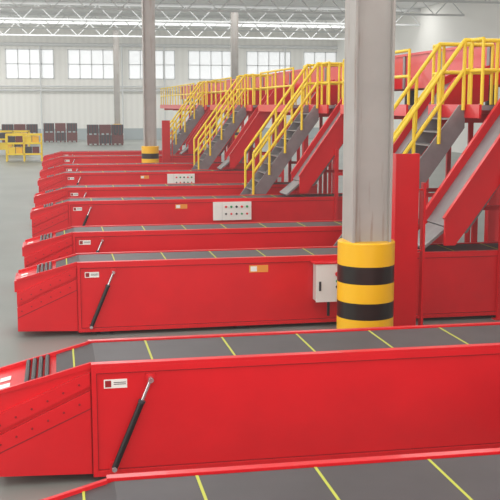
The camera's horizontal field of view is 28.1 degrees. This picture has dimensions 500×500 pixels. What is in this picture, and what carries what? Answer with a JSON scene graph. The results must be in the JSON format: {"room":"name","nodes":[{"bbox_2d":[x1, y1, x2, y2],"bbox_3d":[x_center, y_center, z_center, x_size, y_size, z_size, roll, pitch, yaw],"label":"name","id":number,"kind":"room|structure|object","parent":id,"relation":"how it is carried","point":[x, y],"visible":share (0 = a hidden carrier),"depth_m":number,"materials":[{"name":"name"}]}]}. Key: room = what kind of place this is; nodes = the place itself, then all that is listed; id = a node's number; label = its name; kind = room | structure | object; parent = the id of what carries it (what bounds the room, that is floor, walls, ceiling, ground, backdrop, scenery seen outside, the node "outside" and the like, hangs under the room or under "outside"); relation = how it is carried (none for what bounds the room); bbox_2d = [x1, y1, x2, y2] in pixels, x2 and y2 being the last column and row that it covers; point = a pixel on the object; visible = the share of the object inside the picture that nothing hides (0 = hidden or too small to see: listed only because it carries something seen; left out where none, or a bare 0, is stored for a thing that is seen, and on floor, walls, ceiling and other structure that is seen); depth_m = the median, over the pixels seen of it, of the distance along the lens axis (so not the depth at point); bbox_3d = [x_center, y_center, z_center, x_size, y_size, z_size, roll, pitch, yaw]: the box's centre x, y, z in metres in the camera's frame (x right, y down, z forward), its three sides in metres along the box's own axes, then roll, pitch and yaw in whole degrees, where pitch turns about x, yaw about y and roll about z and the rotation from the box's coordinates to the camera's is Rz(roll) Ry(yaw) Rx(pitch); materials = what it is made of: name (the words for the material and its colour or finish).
{"room":"distribution center","nodes":[
{"label":"distribution center","id":0,"kind":"room"},
{"bbox_2d":[0,25,336,128],"bbox_3d":[-13.520,-14.965,89.974,44.000,10.000,0.200,-2,8,-11],"label":"wall","id":1,"kind":"structure","parent":0,"point":[83,108],"depth_m":89.99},
{"bbox_2d":[5,49,53,78],"bbox_3d":[-19.479,-16.459,88.431,4.200,2.600,0.080,-2,8,-11],"label":"window","id":2,"kind":"structure","parent":1,"relation":"in","point":[19,63],"depth_m":88.42,"materials":[{"name":"white glass"}]},
{"bbox_2d":[67,49,112,78],"bbox_3d":[-14.177,-16.606,89.443,4.200,2.600,0.080,-2,8,-11],"label":"window","id":3,"kind":"structure","parent":1,"relation":"in","point":[82,63],"depth_m":89.42,"materials":[{"name":"white glass"}]},
{"bbox_2d":[128,50,174,78],"bbox_3d":[-8.874,-16.753,90.455,4.200,2.600,0.080,-2,8,-11],"label":"window","id":4,"kind":"structure","parent":1,"relation":"in","point":[134,56],"depth_m":90.50,"materials":[{"name":"white glass"}]},
{"bbox_2d":[0,128,318,139],"bbox_3d":[-13.497,-10.495,90.503,44.000,1.000,0.040,-2,8,-11],"label":"baseboard","id":5,"kind":"structure","parent":1,"relation":"attached to","point":[129,133],"depth_m":91.03,"materials":[{"name":"grey"}]},
{"bbox_2d":[188,51,230,79],"bbox_3d":[-3.572,-16.900,91.468,4.200,2.600,0.080,-2,8,-11],"label":"window","id":6,"kind":"structure","parent":1,"relation":"in","point":[202,65],"depth_m":91.45,"materials":[{"name":"white glass"}]},
{"bbox_2d":[246,51,290,73],"bbox_3d":[1.730,-17.047,92.480,4.200,2.600,0.080,-2,8,-11],"label":"window","id":7,"kind":"structure","parent":1,"relation":"in","point":[257,62],"depth_m":92.37,"materials":[{"name":"white glass"}]},
{"bbox_2d":[303,52,336,67],"bbox_3d":[7.032,-17.193,93.493,4.200,2.600,0.080,-2,8,-11],"label":"window","id":8,"kind":"structure","parent":1,"relation":"in","point":[308,57],"depth_m":93.26,"materials":[{"name":"white glass"}]},
{"bbox_2d":[0,0,437,29],"bbox_3d":[-3.839,-12.763,39.594,44.000,0.100,102.000,-2,8,-11],"label":"ceiling","id":9,"kind":"structure","parent":0,"point":[310,3],"depth_m":73.77,"materials":[{"name":"white metal"}]},
{"bbox_2d":[0,0,499,39],"bbox_3d":[-4.801,-12.786,44.626,44.042,1.200,80.150,-2,8,-11],"label":"roof truss","id":10,"kind":"object","parent":9,"relation":"attached to","point":[24,2],"visible":0.91,"depth_m":71.58,"materials":[{"name":"white metal"}]},
{"bbox_2d":[0,138,499,499],"bbox_3d":[-3.839,-2.768,41.043,44.000,0.100,102.000,-2,8,-11],"label":"floor","id":11,"kind":"structure","parent":0,"point":[19,178],"depth_m":15.70,"materials":[{"name":"grey concrete"}]},
{"bbox_2d":[0,130,29,149],"bbox_3d":[-14.785,-6.707,62.568,1.990,1.520,1.090,-2,8,-11],"label":"storage rack","id":12,"kind":"object","parent":11,"relation":"on","point":[2,135],"visible":0.34,"depth_m":62.06,"materials":[{"name":"yellow metal"}]},
{"bbox_2d":[2,124,37,141],"bbox_3d":[-18.395,-9.267,80.011,2.780,1.580,1.120,-2,8,-11],"label":"crates","id":13,"kind":"object","parent":11,"relation":"on","point":[33,128],"visible":0.37,"depth_m":79.44,"materials":[{"name":"grey plastic"}]},
{"bbox_2d":[5,133,42,161],"bbox_3d":[-12.624,-5.744,55.925,1.990,1.520,1.090,-2,8,-11],"label":"storage rack","id":14,"kind":"object","parent":11,"relation":"on","point":[21,138],"visible":1,"depth_m":55.46,"materials":[{"name":"yellow metal"}]},
{"bbox_2d":[43,123,77,141],"bbox_3d":[-16.011,-9.917,84.498,2.780,1.580,1.120,-2,8,-11],"label":"crates","id":15,"kind":"object","parent":11,"relation":"on","point":[48,127],"visible":1,"depth_m":83.96,"materials":[{"name":"grey"}]},
{"bbox_2d":[87,124,123,144],"bbox_3d":[-11.347,-9.024,78.333,2.780,1.580,1.120,-2,8,-11],"label":"crates","id":16,"kind":"object","parent":11,"relation":"on","point":[117,139],"visible":1,"depth_m":77.82,"materials":[{"name":"grey plastic"}]},
{"bbox_2d":[113,27,120,134],"bbox_3d":[-11.375,-14.082,85.272,0.690,9.600,0.690,-2,8,-11],"label":"steel column","id":17,"kind":"structure","parent":11,"relation":"on","point":[115,32],"depth_m":85.06,"materials":[{"name":"grey metal"}]},
{"bbox_2d":[43,150,203,160],"bbox_3d":[-5.730,-4.054,46.037,7.430,1.012,0.955,-2,8,-11],"label":"conveyor","id":18,"kind":"object","parent":11,"relation":"on","point":[120,152],"visible":0.28,"depth_m":45.47,"materials":[{"name":"red metal"}]},
{"bbox_2d":[42,154,220,168],"bbox_3d":[-4.934,-3.462,41.956,7.430,1.012,0.955,-2,8,-11],"label":"conveyor","id":19,"kind":"object","parent":11,"relation":"on","point":[64,159],"visible":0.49,"depth_m":41.38,"materials":[{"name":"red metal"}]},
{"bbox_2d":[40,162,247,177],"bbox_3d":[-3.798,-2.617,36.126,7.430,1.012,0.955,-2,8,-11],"label":"conveyor","id":20,"kind":"object","parent":11,"relation":"on","point":[172,165],"visible":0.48,"depth_m":35.65,"materials":[{"name":"red metal"}]},
{"bbox_2d":[37,169,251,192],"bbox_3d":[-2.991,-2.017,31.988,7.430,1.012,1.070,-2,8,-11],"label":"conveyor","id":21,"kind":"object","parent":11,"relation":"on","point":[63,178],"visible":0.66,"depth_m":31.55,"materials":[{"name":"red metal"}]},
{"bbox_2d":[141,0,158,162],"bbox_3d":[-3.974,-7.418,39.313,0.690,9.600,0.690,-2,8,-11],"label":"steel column","id":22,"kind":"structure","parent":11,"relation":"on","point":[150,150],"depth_m":39.30,"materials":[{"name":"grey metal"}]},
{"bbox_2d":[162,120,172,162],"bbox_3d":[-3.373,-4.039,40.816,0.540,2.480,0.340,-2,8,-11],"label":"post","id":23,"kind":"object","parent":11,"relation":"on","point":[166,151],"visible":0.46,"depth_m":40.67,"materials":[{"name":"metal"}]},
{"bbox_2d":[0,42,337,139],"bbox_3d":[-13.444,-14.187,89.690,44.000,8.540,0.266,-2,8,-11],"label":"pipes","id":24,"kind":"object","parent":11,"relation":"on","point":[284,47],"visible":0.53,"depth_m":89.64,"materials":[{"name":"white metal"}]},
{"bbox_2d":[34,182,316,206],"bbox_3d":[-1.922,-1.222,26.506,7.430,1.012,0.955,-2,8,-11],"label":"conveyor","id":25,"kind":"object","parent":11,"relation":"on","point":[174,189],"visible":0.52,"depth_m":26.02,"materials":[{"name":"red metal"}]},
{"bbox_2d":[30,193,342,237],"bbox_3d":[-1.210,-0.693,22.854,7.430,1.012,1.070,-2,8,-11],"label":"conveyor","id":26,"kind":"object","parent":11,"relation":"on","point":[141,210],"visible":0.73,"depth_m":22.44,"materials":[{"name":"red metal"}]},
{"bbox_2d":[170,81,224,153],"bbox_3d":[-2.753,-5.317,43.869,3.231,4.134,1.128,-2,8,-11],"label":"staircase","id":27,"kind":"structure","parent":11,"relation":"on","point":[179,139],"depth_m":43.39,"materials":[{"name":"yellow metal"}]},
{"bbox_2d":[179,90,219,153],"bbox_3d":[-2.590,-5.521,46.475,2.360,3.790,1.120,-2,8,-11],"label":"chute","id":28,"kind":"object","parent":11,"relation":"on","point":[209,95],"visible":0.19,"depth_m":46.02,"materials":[{"name":"red paint"}]},
{"bbox_2d":[179,89,235,160],"bbox_3d":[-1.794,-4.929,42.394,2.360,3.790,1.120,-2,8,-11],"label":"chute","id":29,"kind":"object","parent":11,"relation":"on","point":[189,143],"visible":0.27,"depth_m":41.93,"materials":[{"name":"red paint"}]},
{"bbox_2d":[191,74,272,169],"bbox_3d":[-0.897,-3.936,34.346,3.231,4.134,1.128,-2,8,-11],"label":"staircase","id":30,"kind":"structure","parent":11,"relation":"on","point":[227,130],"depth_m":33.88,"materials":[{"name":"yellow metal"}]},
{"bbox_2d":[22,218,443,267],"bbox_3d":[-0.179,0.074,17.566,7.430,1.012,0.955,-2,8,-11],"label":"conveyor","id":31,"kind":"object","parent":11,"relation":"on","point":[72,240],"visible":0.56,"depth_m":17.03,"materials":[{"name":"red metal"}]},
{"bbox_2d":[230,12,239,137],"bbox_3d":[-1.085,-11.882,70.102,0.690,9.600,0.690,-2,8,-11],"label":"steel column","id":32,"kind":"structure","parent":11,"relation":"on","point":[233,15],"depth_m":69.64,"materials":[{"name":"grey metal"}]},
{"bbox_2d":[0,322,499,476],"bbox_3d":[1.463,1.296,9.141,7.430,1.012,0.955,-2,8,-11],"label":"conveyor","id":33,"kind":"object","parent":11,"relation":"on","point":[97,407],"visible":0.99,"depth_m":8.52,"materials":[{"name":"red metal"}]},
{"bbox_2d":[14,242,497,334],"bbox_3d":[0.456,0.547,14.305,7.430,1.012,1.145,-2,8,-11],"label":"conveyor","id":34,"kind":"object","parent":11,"relation":"on","point":[99,292],"visible":0.91,"depth_m":13.85,"materials":[{"name":"red metal"}]},
{"bbox_2d":[41,448,499,499],"bbox_3d":[2.103,1.772,5.856,7.430,1.012,0.955,-2,8,-11],"label":"conveyor","id":35,"kind":"object","parent":11,"relation":"on","point":[474,474],"visible":1,"depth_m":5.65,"materials":[{"name":"red paint"}]},
{"bbox_2d":[240,62,342,194],"bbox_3d":[0.922,-2.583,25.018,3.231,4.134,1.128,-2,8,-11],"label":"staircase","id":36,"kind":"structure","parent":11,"relation":"on","point":[277,159],"depth_m":24.54,"materials":[{"name":"yellow metal"}]},
{"bbox_2d":[262,79,341,193],"bbox_3d":[1.218,-2.689,26.943,2.360,3.790,1.120,-2,8,-11],"label":"chute","id":37,"kind":"object","parent":11,"relation":"on","point":[333,88],"visible":0.12,"depth_m":26.59,"materials":[{"name":"red paint"}]},
{"bbox_2d":[280,98,343,219],"bbox_3d":[1.919,-2.168,23.348,2.360,3.790,1.120,-2,8,-11],"label":"chute","id":38,"kind":"object","parent":11,"relation":"on","point":[326,144],"visible":0.41,"depth_m":22.90,"materials":[{"name":"red paint"}]},
{"bbox_2d":[160,37,499,241],"bbox_3d":[1.891,-3.629,32.244,3.320,4.130,61.028,-2,8,-11],"label":"platform","id":39,"kind":"object","parent":11,"relation":"on","point":[473,113],"visible":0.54,"depth_m":23.14,"materials":[{"name":"red paint"}]},
{"bbox_2d":[207,86,264,168],"bbox_3d":[-0.658,-4.084,36.564,2.360,3.790,1.120,-2,8,-11],"label":"chute","id":40,"kind":"object","parent":39,"relation":"attached to","point":[250,91],"depth_m":36.12,"materials":[{"name":"red metal"}]},
{"bbox_2d":[217,84,291,181],"bbox_3d":[0.138,-3.492,32.482,2.360,3.790,1.120,-2,8,-11],"label":"chute","id":41,"kind":"object","parent":39,"relation":"attached to","point":[234,155],"depth_m":32.01,"materials":[{"name":"red metal"}]},
{"bbox_2d":[393,65,489,241],"bbox_3d":[2.960,-1.393,18.004,2.360,3.790,1.120,-2,8,-11],"label":"chute","id":42,"kind":"object","parent":39,"relation":"attached to","point":[455,97],"depth_m":17.63,"materials":[{"name":"red metal"}]},
{"bbox_2d":[179,43,499,104],"bbox_3d":[1.986,-5.180,32.052,1.140,1.145,61.000,-2,8,-11],"label":"sorting line conveyor","id":43,"kind":"object","parent":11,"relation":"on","point":[418,58],"visible":0.19,"depth_m":21.92,"materials":[{"name":"red metal"}]},
{"bbox_2d":[336,0,395,328],"bbox_3d":[1.405,-3.402,11.615,0.690,9.600,0.690,-2,8,-11],"label":"steel column","id":44,"kind":"structure","parent":11,"relation":"on","point":[366,248],"depth_m":11.81,"materials":[{"name":"grey metal"}]},
{"bbox_2d":[391,153,425,325],"bbox_3d":[2.065,-0.024,13.129,0.540,2.480,0.340,-2,8,-11],"label":"post","id":45,"kind":"object","parent":11,"relation":"on","point":[406,167],"visible":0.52,"depth_m":13.02,"materials":[{"name":"metal"}]},
{"bbox_2d":[334,38,499,245],"bbox_3d":[2.627,-1.315,16.272,3.231,4.134,1.128,-2,8,-11],"label":"staircase","id":46,"kind":"structure","parent":11,"relation":"on","point":[447,135],"depth_m":15.78,"materials":[{"name":"yellow metal"}]},
{"bbox_2d":[418,98,499,319],"bbox_3d":[3.578,-0.933,14.836,2.360,3.790,1.120,-2,8,-11],"label":"chute","id":47,"kind":"object","parent":11,"relation":"on","point":[455,208],"visible":0.77,"depth_m":14.56,"materials":[{"name":"red paint"}]},
{"bbox_2d":[337,0,499,152],"bbox_3d":[17.860,-8.366,44.462,0.200,10.000,102.000,-2,8,-11],"label":"wall","id":48,"kind":"structure","parent":0,"point":[479,19],"depth_m":67.08,"materials":[{"name":"white paint"}]}
]}

